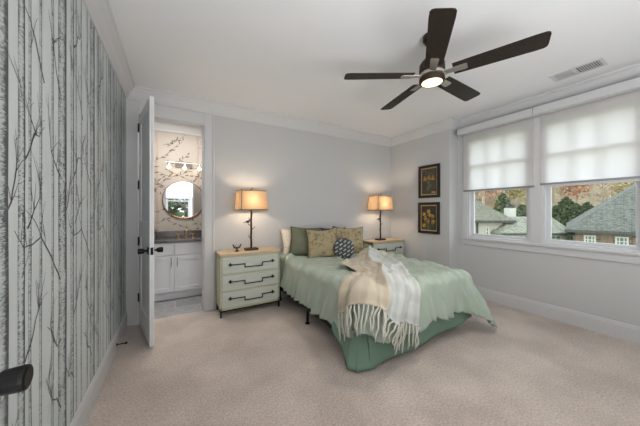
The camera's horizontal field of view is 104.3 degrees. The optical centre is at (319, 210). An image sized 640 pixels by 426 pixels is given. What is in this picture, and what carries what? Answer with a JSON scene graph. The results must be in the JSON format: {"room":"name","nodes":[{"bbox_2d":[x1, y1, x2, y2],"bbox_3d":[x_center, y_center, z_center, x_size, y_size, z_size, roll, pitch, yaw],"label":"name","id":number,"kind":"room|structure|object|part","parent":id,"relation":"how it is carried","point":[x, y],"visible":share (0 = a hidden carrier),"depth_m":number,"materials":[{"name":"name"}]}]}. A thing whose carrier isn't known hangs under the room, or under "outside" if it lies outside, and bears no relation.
{"room":"bedroom","nodes":[
{"label":"bedroom","id":0,"kind":"room"},
{"bbox_2d":[0,364,33,395],"bbox_3d":[-0.520,0.104,0.217,0.120,2.388,0.840,0,0,-30],"label":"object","id":1,"kind":"structure","parent":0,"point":[18,379],"depth_m":0.53,"materials":[{"name":"black metal"}]},
{"bbox_2d":[0,0,125,425],"bbox_3d":[-0.943,-0.058,0.533,0.121,2.735,5.271,0,0,-30],"label":"wall","id":2,"kind":"structure","parent":0,"point":[63,101],"depth_m":1.18,"materials":[{"name":"paper"}]},
{"bbox_2d":[69,311,126,425],"bbox_3d":[-0.885,1.226,0.567,0.016,0.168,5.271,0,0,-30],"label":"baseboard","id":3,"kind":"structure","parent":2,"relation":"attached to","point":[84,410],"depth_m":1.77,"materials":[{"name":"grey paint"}]},
{"bbox_2d":[154,130,201,230],"bbox_3d":[-2.131,-0.058,4.255,3.397,2.735,0.102,0,0,-30],"label":"wall","id":4,"kind":"structure","parent":0,"point":[168,146],"depth_m":4.05,"materials":[{"name":"beige paper"}]},
{"bbox_2d":[154,122,201,135],"bbox_3d":[-1.997,-1.351,4.220,3.200,0.147,0.098,0,0,-30],"label":"trim","id":5,"kind":"structure","parent":4,"relation":"attached to","point":[157,126],"depth_m":4.04,"materials":[{"name":"grey paint"}]},
{"bbox_2d":[154,230,201,237],"bbox_3d":[-2.188,0.375,4.151,2.040,0.100,0.020,0,0,-30],"label":"backsplash","id":6,"kind":"structure","parent":4,"relation":"attached to","point":[159,234],"depth_m":4.04,"materials":[{"name":"stone"}]},
{"bbox_2d":[162,181,201,217],"bbox_3d":[-2.247,-0.185,4.113,0.620,0.620,0.020,0,0,-30],"label":"round mirror","id":7,"kind":"object","parent":4,"relation":"attached to","point":[180,199],"visible":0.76,"depth_m":4.10,"materials":[{"name":"clear mirror"}]},
{"bbox_2d":[165,161,201,170],"bbox_3d":[-2.224,-0.742,4.083,0.540,0.136,0.102,0,0,-30],"label":"vanity light","id":8,"kind":"object","parent":4,"relation":"attached to","point":[178,164],"visible":0.99,"depth_m":4.07,"materials":[{"name":"silver metal"}]},
{"bbox_2d":[161,115,390,295],"bbox_3d":[-0.314,-0.058,4.026,4.727,2.735,0.130,0,0,-30],"label":"wall","id":9,"kind":"structure","parent":0,"point":[308,179],"depth_m":3.87,"materials":[{"name":"grey paint"}]},
{"bbox_2d":[138,96,162,346],"bbox_3d":[-1.845,0.102,2.633,0.204,2.393,0.714,0,0,-43],"label":"door","id":10,"kind":"structure","parent":9,"relation":"in","point":[146,249],"depth_m":2.51,"materials":[{"name":"white paint"}]},
{"bbox_3d":[-1.692,0.385,2.378,0.084,0.066,0.066,0,0,-43],"label":"knob","id":11,"kind":"part","parent":10,"relation":"part of","materials":[{"name":"black metal"}]},
{"bbox_3d":[-1.604,0.385,2.459,0.084,0.066,0.066,0,0,-43],"label":"knob","id":12,"kind":"part","parent":10,"relation":"part of","materials":[{"name":"black metal"}]},
{"bbox_2d":[126,99,214,325],"bbox_3d":[-1.839,0.018,3.121,0.937,2.583,0.159,0,0,-30],"label":"trim","id":13,"kind":"structure","parent":9,"relation":"attached to","point":[134,109],"depth_m":3.04,"materials":[{"name":"grey paint"}]},
{"bbox_2d":[215,291,287,308],"bbox_3d":[0.009,1.226,4.130,3.266,0.168,0.016,0,0,-30],"label":"baseboard","id":14,"kind":"structure","parent":9,"relation":"attached to","point":[283,294],"depth_m":3.77,"materials":[{"name":"grey paint"}]},
{"bbox_2d":[86,295,639,425],"bbox_3d":[0.506,1.370,2.031,5.320,0.120,6.400,0,0,-30],"label":"floor","id":15,"kind":"structure","parent":0,"point":[260,365],"depth_m":1.97,"materials":[{"name":"beige carpet"}]},
{"bbox_2d":[154,241,201,301],"bbox_3d":[-2.065,0.887,3.939,2.000,0.845,0.511,0,0,-30],"label":"bathroom vanity","id":16,"kind":"object","parent":15,"relation":"on","point":[177,269],"visible":0.21,"depth_m":3.67,"materials":[{"name":"white paint"}]},
{"bbox_3d":[-2.308,0.560,3.551,0.384,0.170,0.020,0,0,-30],"label":"drawer","id":17,"kind":"part","parent":16,"relation":"part of","materials":[{"name":"white paint"}]},
{"bbox_3d":[-2.308,0.917,3.551,0.384,0.525,0.020,0,0,-30],"label":"door","id":18,"kind":"part","parent":16,"relation":"part of","materials":[{"name":"white paint"}]},
{"bbox_2d":[154,230,201,243],"bbox_3d":[-2.067,0.394,3.942,2.040,0.138,0.503,0,0,-30],"label":"countertop","id":19,"kind":"structure","parent":16,"relation":"on","point":[161,236],"depth_m":3.95,"materials":[{"name":"stone"}]},
{"bbox_2d":[178,229,194,236],"bbox_3d":[-2.161,0.358,4.004,0.260,0.134,0.145,0,0,-30],"label":"faucet","id":20,"kind":"object","parent":19,"relation":"on","point":[185,229],"visible":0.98,"depth_m":4.03,"materials":[{"name":"gold metal"}]},
{"bbox_3d":[-1.970,0.560,3.748,0.384,0.170,0.020,0,0,-30],"label":"drawer","id":21,"kind":"part","parent":16,"relation":"part of","materials":[{"name":"white paint"}]},
{"bbox_3d":[-1.970,0.917,3.748,0.384,0.525,0.020,0,0,-30],"label":"door","id":22,"kind":"part","parent":16,"relation":"part of","materials":[{"name":"white paint"}]},
{"bbox_2d":[216,247,279,318],"bbox_3d":[-0.958,0.920,3.342,0.777,0.780,0.355,0,0,-30],"label":"nightstand","id":23,"kind":"object","parent":15,"relation":"on","point":[244,279],"visible":1,"depth_m":3.20,"materials":[{"name":"green wood"}]},
{"bbox_3d":[-0.966,1.232,3.354,0.765,0.015,0.325,0,0,-30],"label":"frame","id":24,"kind":"part","parent":23,"relation":"part of","materials":[{"name":"wood"}]},
{"bbox_3d":[-0.889,0.681,3.222,0.715,0.194,0.022,0,0,-30],"label":"drawer","id":25,"kind":"part","parent":23,"relation":"part of","materials":[{"name":"green wood"}]},
{"bbox_3d":[-0.889,0.891,3.222,0.715,0.186,0.022,0,0,-30],"label":"drawer","id":26,"kind":"part","parent":23,"relation":"part of","materials":[{"name":"green wood"}]},
{"bbox_3d":[-0.889,1.100,3.222,0.715,0.192,0.022,0,0,-30],"label":"drawer","id":27,"kind":"part","parent":23,"relation":"part of","materials":[{"name":"green wood"}]},
{"bbox_2d":[234,187,267,250],"bbox_3d":[-0.936,0.102,3.382,0.399,0.856,0.262,0,0,-30],"label":"table lamp","id":28,"kind":"object","parent":23,"relation":"on","point":[250,199],"visible":1,"depth_m":3.30,"materials":[{"name":"brown metal"}]},
{"bbox_3d":[-0.936,-0.145,3.382,0.399,0.267,0.262,0,0,-30],"label":"shade trim","id":29,"kind":"part","parent":28,"relation":"part of","materials":[{"name":"beige fabric"}]},
{"bbox_3d":[-0.938,0.205,3.382,0.109,0.602,0.033,0,0,-30],"label":"stem","id":30,"kind":"part","parent":28,"relation":"part of","materials":[{"name":"brown metal"}]},
{"bbox_3d":[-0.937,-0.142,3.384,0.390,0.255,0.250,0,0,-30],"label":"lamp shade","id":31,"kind":"part","parent":28,"relation":"part of","materials":[{"name":"beige fabric"}]},
{"bbox_3d":[-0.870,0.682,3.205,0.587,0.070,0.030,0,0,-30],"label":"handle","id":32,"kind":"part","parent":23,"relation":"part of","materials":[{"name":"black metal"}]},
{"bbox_3d":[-0.870,0.892,3.205,0.587,0.070,0.030,0,0,-30],"label":"handle","id":33,"kind":"part","parent":23,"relation":"part of","materials":[{"name":"black metal"}]},
{"bbox_3d":[-0.870,1.101,3.205,0.587,0.070,0.030,0,0,-30],"label":"handle","id":34,"kind":"part","parent":23,"relation":"part of","materials":[{"name":"black metal"}]},
{"bbox_2d":[280,287,471,372],"bbox_3d":[0.481,1.022,3.183,1.635,0.575,2.005,0,0,-30],"label":"bed","id":35,"kind":"object","parent":15,"relation":"on","point":[361,352],"visible":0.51,"depth_m":2.12,"materials":[{"name":"green fabric"}]},
{"bbox_3d":[0.501,1.120,3.250,1.520,0.040,1.890,0,0,-30],"label":"frame","id":36,"kind":"part","parent":35,"relation":"part of","materials":[{"name":"black metal"}]},
{"bbox_3d":[-0.145,1.210,2.890,0.053,0.200,0.056,0,0,-30],"label":"leg","id":37,"kind":"part","parent":35,"relation":"part of","materials":[{"name":"black metal"}]},
{"bbox_2d":[280,247,497,342],"bbox_3d":[0.621,0.923,3.173,1.851,0.667,2.197,0,0,-30],"label":"comforter","id":38,"kind":"object","parent":35,"relation":"on","point":[312,282],"visible":0.47,"depth_m":2.60,"materials":[{"name":"green fabric"}]},
{"bbox_2d":[280,229,290,253],"bbox_3d":[-0.366,0.461,3.796,0.480,0.388,0.181,0,0,-36],"label":"bed pillow","id":39,"kind":"object","parent":38,"relation":"on","point":[286,233],"visible":0.25,"depth_m":3.67,"materials":[{"name":"beige fabric"}]},
{"bbox_2d":[289,227,320,255],"bbox_3d":[-0.219,0.450,3.622,0.469,0.439,0.206,0,0,-4],"label":"pillow","id":40,"kind":"object","parent":38,"relation":"on","point":[299,243],"visible":0.58,"depth_m":3.56,"materials":[{"name":"green fabric"}]},
{"bbox_2d":[305,227,336,257],"bbox_3d":[0.036,0.448,3.497,0.474,0.439,0.204,0,0,-10],"label":"cushion","id":41,"kind":"object","parent":38,"relation":"on","point":[321,243],"visible":0.85,"depth_m":3.44,"materials":[{"name":"beige fabric"}]},
{"bbox_2d":[334,238,353,258],"bbox_3d":[0.330,0.512,3.405,0.290,0.277,0.150,0,0,-4],"label":"round cushion","id":42,"kind":"object","parent":38,"relation":"on","point":[343,247],"visible":1,"depth_m":3.36,"materials":[{"name":"grey fabric"}]},
{"bbox_2d":[332,226,363,252],"bbox_3d":[0.432,0.448,3.776,0.501,0.434,0.218,0,0,-6],"label":"cushion","id":43,"kind":"object","parent":38,"relation":"on","point":[355,235],"visible":0.6,"depth_m":3.75,"materials":[{"name":"beige fabric"}]},
{"bbox_2d":[338,246,420,354],"bbox_3d":[0.595,0.850,2.796,0.742,0.688,2.031,0,0,6],"label":"throw blanket","id":44,"kind":"object","parent":38,"relation":"on","point":[379,280],"visible":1,"depth_m":2.11,"materials":[{"name":"beige fabric"}]},
{"bbox_2d":[363,238,404,255],"bbox_3d":[1.167,0.920,4.580,0.777,0.780,0.355,0,0,-30],"label":"nightstand","id":45,"kind":"object","parent":15,"relation":"on","point":[394,245],"visible":0.34,"depth_m":4.45,"materials":[{"name":"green wood"}]},
{"bbox_2d":[368,195,392,239],"bbox_3d":[1.103,0.102,4.531,0.399,0.856,0.262,0,0,-30],"label":"table lamp","id":46,"kind":"object","parent":45,"relation":"on","point":[376,202],"visible":1,"depth_m":4.44,"materials":[{"name":"brown metal"}]},
{"bbox_3d":[1.103,-0.142,4.532,0.390,0.255,0.250,0,0,-30],"label":"lamp shade","id":47,"kind":"part","parent":46,"relation":"part of","materials":[{"name":"beige fabric"}]},
{"bbox_3d":[1.101,0.205,4.530,0.109,0.602,0.033,0,0,-30],"label":"stem","id":48,"kind":"part","parent":46,"relation":"part of","materials":[{"name":"brown metal"}]},
{"bbox_3d":[1.237,0.681,4.461,0.715,0.194,0.022,0,0,-30],"label":"drawer","id":49,"kind":"part","parent":45,"relation":"part of","materials":[{"name":"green wood"}]},
{"bbox_2d":[109,0,639,136],"bbox_3d":[0.497,-1.500,2.026,5.600,0.150,6.700,0,0,-30],"label":"ceiling","id":50,"kind":"structure","parent":0,"point":[291,58],"depth_m":2.18,"materials":[{"name":"white paint"}]},
{"bbox_2d":[344,8,551,109],"bbox_3d":[0.943,-1.227,2.052,1.340,0.392,1.373,0,0,-30],"label":"ceiling fan","id":51,"kind":"object","parent":50,"relation":"hanging from","point":[432,72],"visible":1,"depth_m":1.81,"materials":[{"name":"brown wood"}]},
{"bbox_3d":[0.477,-1.103,2.034,0.557,0.034,0.144,0,0,2],"label":"blade","id":52,"kind":"part","parent":51,"relation":"part of","materials":[{"name":"brown wood"}]},
{"bbox_3d":[0.788,-1.103,2.438,0.144,0.034,0.557,0,0,-16],"label":"blade","id":53,"kind":"part","parent":51,"relation":"part of","materials":[{"name":"brown wood"}]},
{"bbox_3d":[0.911,-1.039,2.022,0.158,0.016,0.158,0,0,-30],"label":"lamp glass","id":54,"kind":"part","parent":51,"relation":"part of","materials":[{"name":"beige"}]},
{"bbox_3d":[0.766,-1.103,1.613,0.144,0.034,0.557,0,0,20],"label":"blade","id":55,"kind":"part","parent":51,"relation":"part of","materials":[{"name":"brown wood"}]},
{"bbox_3d":[1.268,-1.103,2.267,0.557,0.034,0.144,0,0,-34],"label":"blade","id":56,"kind":"part","parent":51,"relation":"part of","materials":[{"name":"brown wood"}]},
{"bbox_3d":[1.254,-1.103,1.758,0.557,0.034,0.144,0,0,38],"label":"blade","id":57,"kind":"part","parent":51,"relation":"part of","materials":[{"name":"brown wood"}]},
{"bbox_2d":[549,57,607,81],"bbox_3d":[2.605,-1.421,2.520,0.210,0.008,0.380,0,0,-30],"label":"ceiling vent","id":58,"kind":"object","parent":50,"relation":"in","point":[599,62],"visible":1,"depth_m":2.49,"materials":[{"name":"white metal"}]},
{"bbox_2d":[391,130,639,326],"bbox_3d":[2.916,-0.058,2.783,0.399,2.735,5.271,0,0,-30],"label":"wall","id":59,"kind":"structure","parent":0,"point":[610,290],"depth_m":3.64,"materials":[{"name":"grey paint"}]},
{"bbox_2d":[82,0,639,146],"bbox_3d":[1.025,-1.351,1.681,4.438,0.147,5.271,0,0,-30],"label":"trim","id":60,"kind":"structure","parent":59,"relation":"attached to","point":[100,13],"depth_m":3.09,"materials":[{"name":"grey paint"}]},
{"bbox_2d":[418,163,439,197],"bbox_3d":[1.840,-0.498,4.201,0.029,0.553,0.405,0,0,-30],"label":"framed print","id":61,"kind":"object","parent":59,"relation":"attached to","point":[428,175],"visible":1,"depth_m":4.19,"materials":[{"name":"black"}]},
{"bbox_2d":[418,202,439,233],"bbox_3d":[1.838,0.118,4.205,0.029,0.527,0.405,0,0,-30],"label":"framed print","id":62,"kind":"object","parent":59,"relation":"attached to","point":[428,212],"visible":1,"depth_m":4.19,"materials":[{"name":"black"}]},
{"bbox_2d":[457,108,535,191],"bbox_3d":[2.435,-0.787,3.514,0.115,0.975,0.950,0,0,-30],"label":"roller shade","id":63,"kind":"object","parent":59,"relation":"attached to","point":[497,157],"visible":0.93,"depth_m":3.46,"materials":[{"name":"white fabric"}]},
{"bbox_2d":[468,188,529,242],"bbox_3d":[2.578,-0.350,3.581,0.160,1.520,0.790,0,0,-30],"label":"window","id":64,"kind":"structure","parent":59,"relation":"in","point":[471,194],"depth_m":3.67,"materials":[{"name":"grey plastic"}]},
{"bbox_3d":[2.536,-0.692,3.556,0.030,0.793,0.746,0,0,-30],"label":"sash","id":65,"kind":"part","parent":64,"relation":"part of","materials":[{"name":"grey plastic"}]},
{"bbox_2d":[461,94,639,263],"bbox_3d":[2.745,-0.333,3.146,0.110,1.715,1.870,0,0,-30],"label":"trim","id":66,"kind":"structure","parent":59,"relation":"attached to","point":[536,244],"depth_m":3.12,"materials":[{"name":"grey paint"}]},
{"bbox_2d":[475,286,639,343],"bbox_3d":[2.836,1.226,2.736,0.246,0.168,5.271,0,0,-30],"label":"baseboard","id":67,"kind":"structure","parent":59,"relation":"attached to","point":[631,333],"depth_m":2.88,"materials":[{"name":"grey paint"}]},
{"bbox_2d":[533,77,639,184],"bbox_3d":[2.911,-0.797,2.698,0.115,0.955,0.930,0,0,-30],"label":"roller shade","id":68,"kind":"object","parent":59,"relation":"attached to","point":[589,141],"visible":1,"depth_m":2.69,"materials":[{"name":"white fabric"}]},
{"bbox_2d":[543,178,639,252],"bbox_3d":[3.035,-0.350,2.797,0.160,1.520,0.775,0,0,-30],"label":"window","id":69,"kind":"structure","parent":59,"relation":"in","point":[547,189],"depth_m":2.81,"materials":[{"name":"grey plastic"}]},
{"bbox_3d":[2.993,-0.692,2.772,0.030,0.793,0.731,0,0,-30],"label":"sash","id":70,"kind":"part","parent":69,"relation":"part of","materials":[{"name":"grey plastic"}]},
{"bbox_2d":[476,182,635,235],"bbox_3d":[50.000,-2.861,59.000,128.852,15.742,103.632,0,0,-30],"label":"hillside","id":71,"kind":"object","parent":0,"point":[491,204],"visible":0.04,"depth_m":47.88,"materials":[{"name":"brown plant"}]},
{"bbox_2d":[475,190,499,204],"bbox_3d":[28.095,-4.401,42.150,6.881,11.302,7.025,0,0,-26],"label":"tree","id":72,"kind":"object","parent":71,"relation":"on","point":[484,193],"visible":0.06,"depth_m":41.77,"materials":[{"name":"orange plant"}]},
{"bbox_2d":[493,193,511,213],"bbox_3d":[26.510,0.836,35.992,4.033,6.947,4.040,0,0,-19],"label":"evergreen tree","id":73,"kind":"object","parent":71,"relation":"on","point":[500,203],"visible":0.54,"depth_m":35.70,"materials":[{"name":"green plant"}]},
{"bbox_2d":[502,189,526,204],"bbox_3d":[31.931,-3.763,41.831,6.518,9.802,5.562,0,0,-26],"label":"tree","id":74,"kind":"object","parent":71,"relation":"on","point":[510,193],"visible":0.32,"depth_m":40.97,"materials":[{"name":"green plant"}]},
{"bbox_2d":[552,187,554,202],"bbox_3d":[42.876,-5.724,45.776,7.377,10.199,5.469,0,0,-7],"label":"bare tree","id":75,"kind":"object","parent":71,"relation":"on","point":[553,198],"visible":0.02,"depth_m":45.83,"materials":[{"name":"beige plant"}]},
{"bbox_2d":[552,186,572,200],"bbox_3d":[41.685,-4.003,43.236,5.002,9.348,6.762,0,0,-6],"label":"bare tree","id":76,"kind":"object","parent":71,"relation":"on","point":[559,186],"visible":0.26,"depth_m":43.03,"materials":[{"name":"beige plant"}]},
{"bbox_2d":[559,184,592,203],"bbox_3d":[43.096,-4.037,41.881,6.361,10.447,6.494,0,0,-24],"label":"tree","id":77,"kind":"object","parent":71,"relation":"on","point":[577,190],"visible":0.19,"depth_m":41.84,"materials":[{"name":"orange plant"}]},
{"bbox_2d":[584,183,625,202],"bbox_3d":[45.282,-2.478,39.860,6.646,9.188,4.928,0,0,7],"label":"bare tree","id":78,"kind":"object","parent":71,"relation":"on","point":[603,190],"visible":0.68,"depth_m":39.84,"materials":[{"name":"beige plant"}]},
{"bbox_2d":[605,182,634,195],"bbox_3d":[53.562,-4.207,43.233,5.524,9.734,6.473,0,0,-2],"label":"tree","id":79,"kind":"object","parent":71,"relation":"on","point":[622,184],"visible":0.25,"depth_m":43.30,"materials":[{"name":"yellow plant"}]},
{"label":"outside","id":80,"kind":"structure","parent":0,"visible":0},
{"bbox_3d":[36.056,5.060,26.807,80.700,0.300,130.000,0,0,-30],"label":"ground","id":81,"kind":"structure","parent":80,"visible":0},
{"bbox_2d":[475,200,516,234],"bbox_3d":[13.200,1.235,25.150,11.600,7.350,10.500,0,0,0],"label":"house","id":82,"kind":"structure","parent":81,"relation":"on","point":[487,219],"depth_m":20.40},
{"bbox_2d":[516,204,526,216],"bbox_3d":[26.062,2.477,32.066,4.086,6.795,4.118,0,0,-25],"label":"evergreen tree","id":83,"kind":"object","parent":81,"relation":"on","point":[522,208],"visible":0.21,"depth_m":31.67,"materials":[{"name":"green plant"}]},
{"bbox_2d":[491,217,574,239],"bbox_3d":[16.800,2.695,20.950,5.600,4.430,3.900,0,0,0],"label":"house","id":84,"kind":"structure","parent":81,"relation":"on","point":[519,229],"depth_m":19.58,"materials":[{"name":"beige"}]},
{"bbox_2d":[552,205,572,240],"bbox_3d":[29.376,2.547,30.952,3.982,6.621,4.013,0,0,-8],"label":"evergreen tree","id":85,"kind":"object","parent":81,"relation":"on","point":[560,214],"visible":0.31,"depth_m":30.52,"materials":[{"name":"green plant"}]},
{"bbox_2d":[552,196,580,238],"bbox_3d":[32.594,2.024,33.061,4.802,7.922,4.764,0,0,-23],"label":"evergreen tree","id":86,"kind":"object","parent":81,"relation":"on","point":[565,203],"visible":0.31,"depth_m":32.53,"materials":[{"name":"green plant"}]},
{"bbox_2d":[565,203,584,240],"bbox_3d":[32.941,2.401,31.919,4.233,6.985,4.200,0,0,45],"label":"evergreen tree","id":87,"kind":"object","parent":81,"relation":"on","point":[576,206],"visible":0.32,"depth_m":31.69,"materials":[{"name":"green plant"}]},
{"bbox_2d":[568,202,593,239],"bbox_3d":[36.453,2.312,34.040,4.368,7.206,4.333,0,0,-35],"label":"evergreen tree","id":88,"kind":"object","parent":81,"relation":"on","point":[587,206],"visible":0.15,"depth_m":33.72,"materials":[{"name":"green plant"}]},
{"bbox_2d":[564,183,635,244],"bbox_3d":[28.696,0.060,16.925,17.060,9.700,14.100,0,0,45],"label":"brick house","id":89,"kind":"structure","parent":81,"relation":"on","point":[613,220],"depth_m":17.28,"materials":[{"name":"grey"}]},
{"bbox_3d":[20.000,2.035,16.474,0.024,0.610,0.540,0,0,-45],"label":"pane","id":90,"kind":"part","parent":89,"relation":"part of","materials":[{"name":"grey glass"}]}
]}

